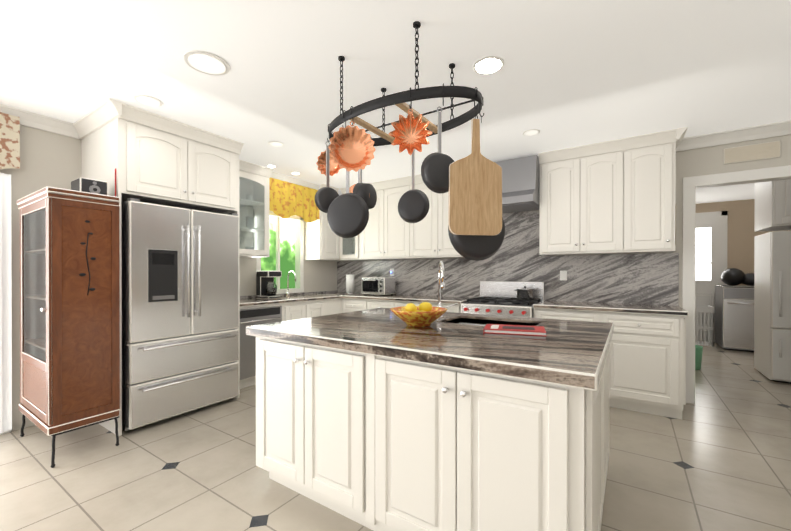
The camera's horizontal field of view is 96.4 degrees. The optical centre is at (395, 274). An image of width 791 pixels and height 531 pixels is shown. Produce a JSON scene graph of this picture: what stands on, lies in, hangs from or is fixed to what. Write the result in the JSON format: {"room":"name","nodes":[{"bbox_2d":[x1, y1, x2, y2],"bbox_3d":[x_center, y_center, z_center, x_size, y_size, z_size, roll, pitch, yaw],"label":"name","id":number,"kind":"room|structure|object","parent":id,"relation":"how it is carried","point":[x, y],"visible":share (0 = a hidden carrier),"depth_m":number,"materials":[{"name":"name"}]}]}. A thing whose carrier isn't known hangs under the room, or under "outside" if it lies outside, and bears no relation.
{"room":"kitchen","nodes":[
{"label":"kitchen","id":0,"kind":"room"},
{"bbox_2d":[0,125,337,430],"bbox_3d":[-2.926,-0.028,2.957,0.120,2.500,7.220,0,0,34],"label":"wall","id":1,"kind":"structure","parent":0,"point":[49,159],"depth_m":2.89,"materials":[{"name":"white paint"}]},
{"bbox_2d":[0,112,19,168],"bbox_3d":[-3.503,-0.980,1.849,0.050,0.470,2.140,0,0,34],"label":"window valance","id":2,"kind":"object","parent":1,"relation":"attached to","point":[9,141],"visible":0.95,"depth_m":2.70,"materials":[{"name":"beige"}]},
{"bbox_2d":[0,173,11,432],"bbox_3d":[-3.068,0.218,2.572,0.030,1.970,0.380,0,0,34],"label":"curtain","id":3,"kind":"object","parent":2,"relation":"hanging from","point":[5,320],"visible":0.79,"depth_m":2.71,"materials":[{"name":"white fabric"}]},
{"bbox_2d":[0,103,80,139],"bbox_3d":[-3.722,-1.225,1.568,0.085,0.100,3.630,0,0,34],"label":"crown molding","id":4,"kind":"structure","parent":1,"relation":"attached to","point":[68,129],"depth_m":2.86,"materials":[{"name":"white wood"}]},
{"bbox_2d":[256,210,303,293],"bbox_3d":[-1.615,-0.293,4.906,0.130,1.120,0.780,0,0,34],"label":"window","id":5,"kind":"structure","parent":1,"relation":"in","point":[286,246],"depth_m":5.08,"materials":[{"name":"white"}]},
{"bbox_2d":[239,159,338,260],"bbox_3d":[-1.499,-0.746,4.638,0.391,1.066,1.950,0,0,34],"label":"upper cabinet","id":6,"kind":"object","parent":1,"relation":"attached to","point":[321,240],"visible":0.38,"depth_m":4.39,"materials":[{"name":"white wood"}]},
{"bbox_2d":[269,177,319,221],"bbox_3d":[-1.324,-0.955,4.706,0.055,0.485,0.840,0,0,34],"label":"window valance","id":7,"kind":"object","parent":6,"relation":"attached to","point":[287,199],"visible":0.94,"depth_m":4.65,"materials":[{"name":"yellow fabric"}]},
{"bbox_2d":[0,342,790,530],"bbox_3d":[0.904,1.252,2.928,6.900,0.060,11.400,0,0,34],"label":"floor","id":8,"kind":"structure","parent":0,"point":[717,457],"depth_m":2.18,"materials":[{"name":"white tile"}]},
{"bbox_2d":[17,186,119,467],"bbox_3d":[-2.403,0.335,2.580,0.797,1.775,0.402,0,0,34],"label":"curio cabinet","id":9,"kind":"object","parent":8,"relation":"on","point":[69,314],"visible":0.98,"depth_m":2.40,"materials":[{"name":"brown wood"}]},
{"bbox_2d":[71,177,107,194],"bbox_3d":[-2.224,-0.616,2.574,0.212,0.123,0.160,0,0,34],"label":"speaker box","id":10,"kind":"object","parent":9,"relation":"on","point":[82,184],"visible":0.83,"depth_m":2.51,"materials":[{"name":"black plastic"}]},
{"bbox_2d":[73,98,243,435],"bbox_3d":[-2.135,-0.027,3.245,0.871,2.496,1.069,0,0,34],"label":"cabinet","id":11,"kind":"object","parent":8,"relation":"on","point":[151,157],"visible":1,"depth_m":2.92,"materials":[{"name":"white wood"}]},
{"bbox_2d":[121,198,238,430],"bbox_3d":[-2.068,0.321,3.247,0.871,1.800,0.900,0,0,34],"label":"fridge","id":12,"kind":"object","parent":8,"relation":"on","point":[180,309],"visible":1,"depth_m":2.94,"materials":[{"name":"silver metal"}]},
{"bbox_2d":[240,298,283,388],"bbox_3d":[-1.752,0.779,4.030,0.646,0.880,0.655,0,0,34],"label":"base cabinet","id":13,"kind":"object","parent":8,"relation":"on","point":[252,312],"depth_m":3.78,"materials":[{"name":"white wood"}]},
{"bbox_2d":[256,298,311,320],"bbox_3d":[-1.458,0.778,4.472,0.646,0.880,0.406,0,0,34],"label":"base cabinet","id":14,"kind":"object","parent":8,"relation":"on","point":[294,308],"depth_m":4.28,"materials":[{"name":"white wood"}]},
{"bbox_2d":[256,271,281,298],"bbox_3d":[-1.560,0.127,4.392,0.271,0.340,0.200,0,0,34],"label":"coffee maker","id":15,"kind":"object","parent":14,"relation":"on","point":[265,287],"visible":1,"depth_m":4.35,"materials":[{"name":"black plastic"}]},
{"bbox_2d":[312,298,319,316],"bbox_3d":[-1.313,0.777,4.691,0.646,0.880,0.381,0,0,34],"label":"base cabinet","id":16,"kind":"object","parent":8,"relation":"on","point":[315,301],"depth_m":4.55,"materials":[{"name":"white wood"}]},
{"bbox_2d":[304,294,343,315],"bbox_3d":[-1.095,0.777,4.959,0.714,0.880,0.423,0,0,34],"label":"base cabinet","id":17,"kind":"object","parent":8,"relation":"on","point":[328,306],"depth_m":4.81,"materials":[{"name":"white wood"}]},
{"bbox_2d":[344,294,395,312],"bbox_3d":[-0.373,0.776,5.079,0.532,0.880,0.616,0,0,34],"label":"base cabinet","id":18,"kind":"object","parent":8,"relation":"on","point":[358,302],"depth_m":4.81,"materials":[{"name":"white wood"}]},
{"bbox_2d":[345,272,354,293],"bbox_3d":[-0.685,0.134,5.359,0.150,0.322,0.150,0,0,34],"label":"paper towel holder","id":19,"kind":"object","parent":18,"relation":"on","point":[350,284],"visible":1,"depth_m":5.30,"materials":[{"name":"white"}]},
{"bbox_2d":[372,298,399,308],"bbox_3d":[-0.027,0.777,4.850,0.591,0.880,0.616,0,0,34],"label":"base cabinet","id":20,"kind":"object","parent":8,"relation":"on","point":[376,302],"depth_m":4.55,"materials":[{"name":"white wood"}]},
{"bbox_2d":[362,277,394,295],"bbox_3d":[-0.251,0.170,5.037,0.400,0.250,0.317,0,0,34],"label":"toaster oven","id":21,"kind":"object","parent":20,"relation":"on","point":[383,286],"visible":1,"depth_m":4.93,"materials":[{"name":"silver metal"}]},
{"bbox_2d":[400,298,443,306],"bbox_3d":[0.344,0.778,4.604,0.590,0.880,0.616,0,0,34],"label":"base cabinet","id":22,"kind":"object","parent":8,"relation":"on","point":[403,301],"depth_m":4.32,"materials":[{"name":"white wood"}]},
{"bbox_2d":[254,313,612,530],"bbox_3d":[0.242,0.799,2.119,1.730,0.850,1.340,0,0,34],"label":"kitchen island","id":23,"kind":"object","parent":8,"relation":"on","point":[381,419],"depth_m":1.45,"materials":[{"name":"white wood"}]},
{"bbox_2d":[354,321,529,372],"bbox_3d":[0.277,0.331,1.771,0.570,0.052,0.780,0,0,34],"label":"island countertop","id":24,"kind":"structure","parent":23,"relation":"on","point":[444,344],"depth_m":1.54,"materials":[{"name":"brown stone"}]},
{"bbox_2d":[390,302,447,326],"bbox_3d":[0.138,0.235,2.114,0.344,0.137,0.344,0,0,34],"label":"fruit bowl","id":25,"kind":"object","parent":24,"relation":"on","point":[423,314],"visible":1,"depth_m":2.04,"materials":[{"name":"orange"}]},
{"bbox_2d":[483,324,545,335],"bbox_3d":[0.631,0.294,1.883,0.302,0.020,0.200,0,0,19],"label":"book","id":26,"kind":"object","parent":24,"relation":"on","point":[517,329],"visible":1,"depth_m":1.82,"materials":[{"name":"red paper"}]},
{"bbox_2d":[432,298,469,312],"bbox_3d":[0.690,0.778,4.375,0.532,0.880,0.616,0,0,34],"label":"base cabinet","id":27,"kind":"object","parent":8,"relation":"on","point":[447,301],"depth_m":4.05,"materials":[{"name":"white wood"}]},
{"bbox_2d":[461,281,543,317],"bbox_3d":[1.202,0.654,3.973,0.752,1.130,0.667,0,0,34],"label":"range","id":28,"kind":"object","parent":8,"relation":"on","point":[499,298],"visible":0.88,"depth_m":3.93,"materials":[{"name":"silver metal"}]},
{"bbox_2d":[514,286,535,299],"bbox_3d":[1.456,0.206,3.975,0.242,0.145,0.182,0,0,34],"label":"stock pot","id":29,"kind":"object","parent":28,"relation":"on","point":[525,293],"visible":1,"depth_m":3.91,"materials":[{"name":"silver metal"}]},
{"bbox_2d":[533,302,687,418],"bbox_3d":[2.049,0.780,3.474,1.197,0.880,0.616,0,0,34],"label":"base cabinet","id":30,"kind":"object","parent":8,"relation":"on","point":[648,343],"depth_m":3.06,"materials":[{"name":"white wood"}]},
{"bbox_2d":[695,345,702,369],"bbox_3d":[3.841,1.073,4.580,0.220,0.290,0.220,0,0,34],"label":"bin","id":31,"kind":"object","parent":8,"relation":"on","point":[698,354],"visible":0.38,"depth_m":4.49,"materials":[{"name":"green plastic"}]},
{"bbox_2d":[695,305,713,346],"bbox_3d":[5.317,0.883,6.199,0.332,0.660,0.442,0,0,34],"label":"laundry basket","id":32,"kind":"object","parent":8,"relation":"on","point":[709,325],"visible":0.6,"depth_m":6.02,"materials":[{"name":"white plastic"}]},
{"bbox_2d":[715,268,753,351],"bbox_3d":[5.625,0.557,5.720,0.588,1.316,0.646,0,0,34],"label":"laundry appliance","id":33,"kind":"object","parent":8,"relation":"on","point":[734,314],"visible":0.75,"depth_m":5.59,"materials":[{"name":"white metal"}]},
{"bbox_2d":[754,231,790,382],"bbox_3d":[4.690,0.369,4.039,0.700,1.700,0.720,0,0,34],"label":"fridge","id":34,"kind":"object","parent":8,"relation":"on","point":[772,306],"visible":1,"depth_m":3.97,"materials":[{"name":"white metal"}]},
{"bbox_2d":[0,0,790,203],"bbox_3d":[0.904,-1.308,2.921,6.900,0.060,11.400,0,0,34],"label":"ceiling","id":35,"kind":"structure","parent":0,"point":[572,73],"depth_m":2.18,"materials":[{"name":"white paint"}]},
{"bbox_2d":[134,95,162,106],"bbox_3d":[-1.808,-1.273,2.589,0.186,0.009,0.172,0,0,34],"label":"recessed light","id":36,"kind":"object","parent":35,"relation":"in","point":[147,100],"depth_m":2.59,"materials":[{"name":"white"}]},
{"bbox_2d":[183,50,229,75],"bbox_3d":[-1.133,-1.272,2.131,0.254,0.009,0.251,0,0,34],"label":"recessed light","id":37,"kind":"object","parent":35,"relation":"in","point":[205,62],"depth_m":2.13,"materials":[{"name":"white"}]},
{"bbox_2d":[268,141,283,146],"bbox_3d":[-1.163,-1.275,3.451,0.148,0.009,0.157,0,0,34],"label":"recessed light","id":38,"kind":"object","parent":35,"relation":"in","point":[273,143],"depth_m":3.45,"materials":[{"name":"white"}]},
{"bbox_2d":[315,21,504,260],"bbox_3d":[0.013,-0.675,2.088,1.188,1.202,0.666,0,0,34],"label":"pot rack","id":39,"kind":"object","parent":35,"relation":"hanging from","point":[471,183],"visible":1,"depth_m":1.89,"materials":[{"name":"black metal"}]},
{"bbox_2d":[473,56,504,74],"bbox_3d":[0.564,-1.272,2.150,0.185,0.009,0.192,0,0,34],"label":"recessed light","id":40,"kind":"object","parent":35,"relation":"in","point":[487,65],"depth_m":2.15,"materials":[{"name":"white"}]},
{"bbox_2d":[523,129,539,135],"bbox_3d":[1.220,-1.274,3.174,0.140,0.009,0.156,0,0,34],"label":"recessed light","id":41,"kind":"object","parent":35,"relation":"in","point":[531,132],"depth_m":3.17,"materials":[{"name":"white"}]},
{"bbox_2d":[338,135,790,306],"bbox_3d":[1.711,-0.031,4.142,6.540,2.500,0.120,0,0,34],"label":"wall","id":42,"kind":"structure","parent":0,"point":[700,161],"depth_m":3.29,"materials":[{"name":"white paint"}]},
{"bbox_2d":[390,268,393,275],"bbox_3d":[-0.061,-0.029,5.188,0.070,0.110,0.045,0,0,34],"label":"outlet","id":43,"kind":"object","parent":42,"relation":"attached to","point":[391,271],"visible":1,"depth_m":5.19,"materials":[{"name":"white plastic"}]},
{"bbox_2d":[339,127,687,260],"bbox_3d":[0.921,-0.745,4.352,4.101,1.066,0.391,0,0,34],"label":"upper cabinet","id":44,"kind":"object","parent":42,"relation":"attached to","point":[616,196],"visible":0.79,"depth_m":3.54,"materials":[{"name":"white wood"}]},
{"bbox_2d":[495,155,539,212],"bbox_3d":[1.233,-0.993,4.015,0.752,0.515,0.564,0,0,34],"label":"range hood","id":45,"kind":"object","parent":42,"relation":"attached to","point":[520,184],"visible":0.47,"depth_m":3.75,"materials":[{"name":"grey metal"}]},
{"bbox_2d":[676,120,790,151],"bbox_3d":[3.476,-1.228,2.846,1.930,0.100,0.085,0,0,34],"label":"crown molding","id":46,"kind":"structure","parent":42,"relation":"attached to","point":[782,128],"depth_m":3.14,"materials":[{"name":"white wood"}]},
{"bbox_2d":[682,165,790,403],"bbox_3d":[3.216,0.151,3.137,1.060,2.140,0.143,0,0,34],"label":"door frame","id":47,"kind":"structure","parent":42,"relation":"attached to","point":[691,185],"depth_m":3.33,"materials":[{"name":"white wood"}]},
{"bbox_2d":[724,141,780,163],"bbox_3d":[3.131,-1.069,3.113,0.360,0.140,0.016,0,0,34],"label":"air vent","id":48,"kind":"object","parent":42,"relation":"in","point":[761,151],"visible":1,"depth_m":3.10,"materials":[{"name":"white metal"}]},
{"bbox_2d":[696,199,790,284],"bbox_3d":[5.602,-0.037,6.481,2.400,2.500,0.120,0,0,34],"label":"wall","id":49,"kind":"structure","parent":0,"point":[741,234],"depth_m":6.15,"materials":[{"name":"beige paint"}]},
{"bbox_2d":[695,211,727,341],"bbox_3d":[5.419,0.048,6.467,0.970,2.330,0.098,0,0,34],"label":"laundry door","id":50,"kind":"structure","parent":49,"relation":"in","point":[711,249],"depth_m":6.34,"materials":[{"name":"white"}]},
{"bbox_2d":[754,179,790,231],"bbox_3d":[4.701,-0.871,4.053,0.700,0.660,0.680,0,0,34],"label":"wall cabinet","id":51,"kind":"object","parent":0,"point":[772,205],"visible":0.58,"depth_m":3.99,"materials":[{"name":"white wood"}]}
]}

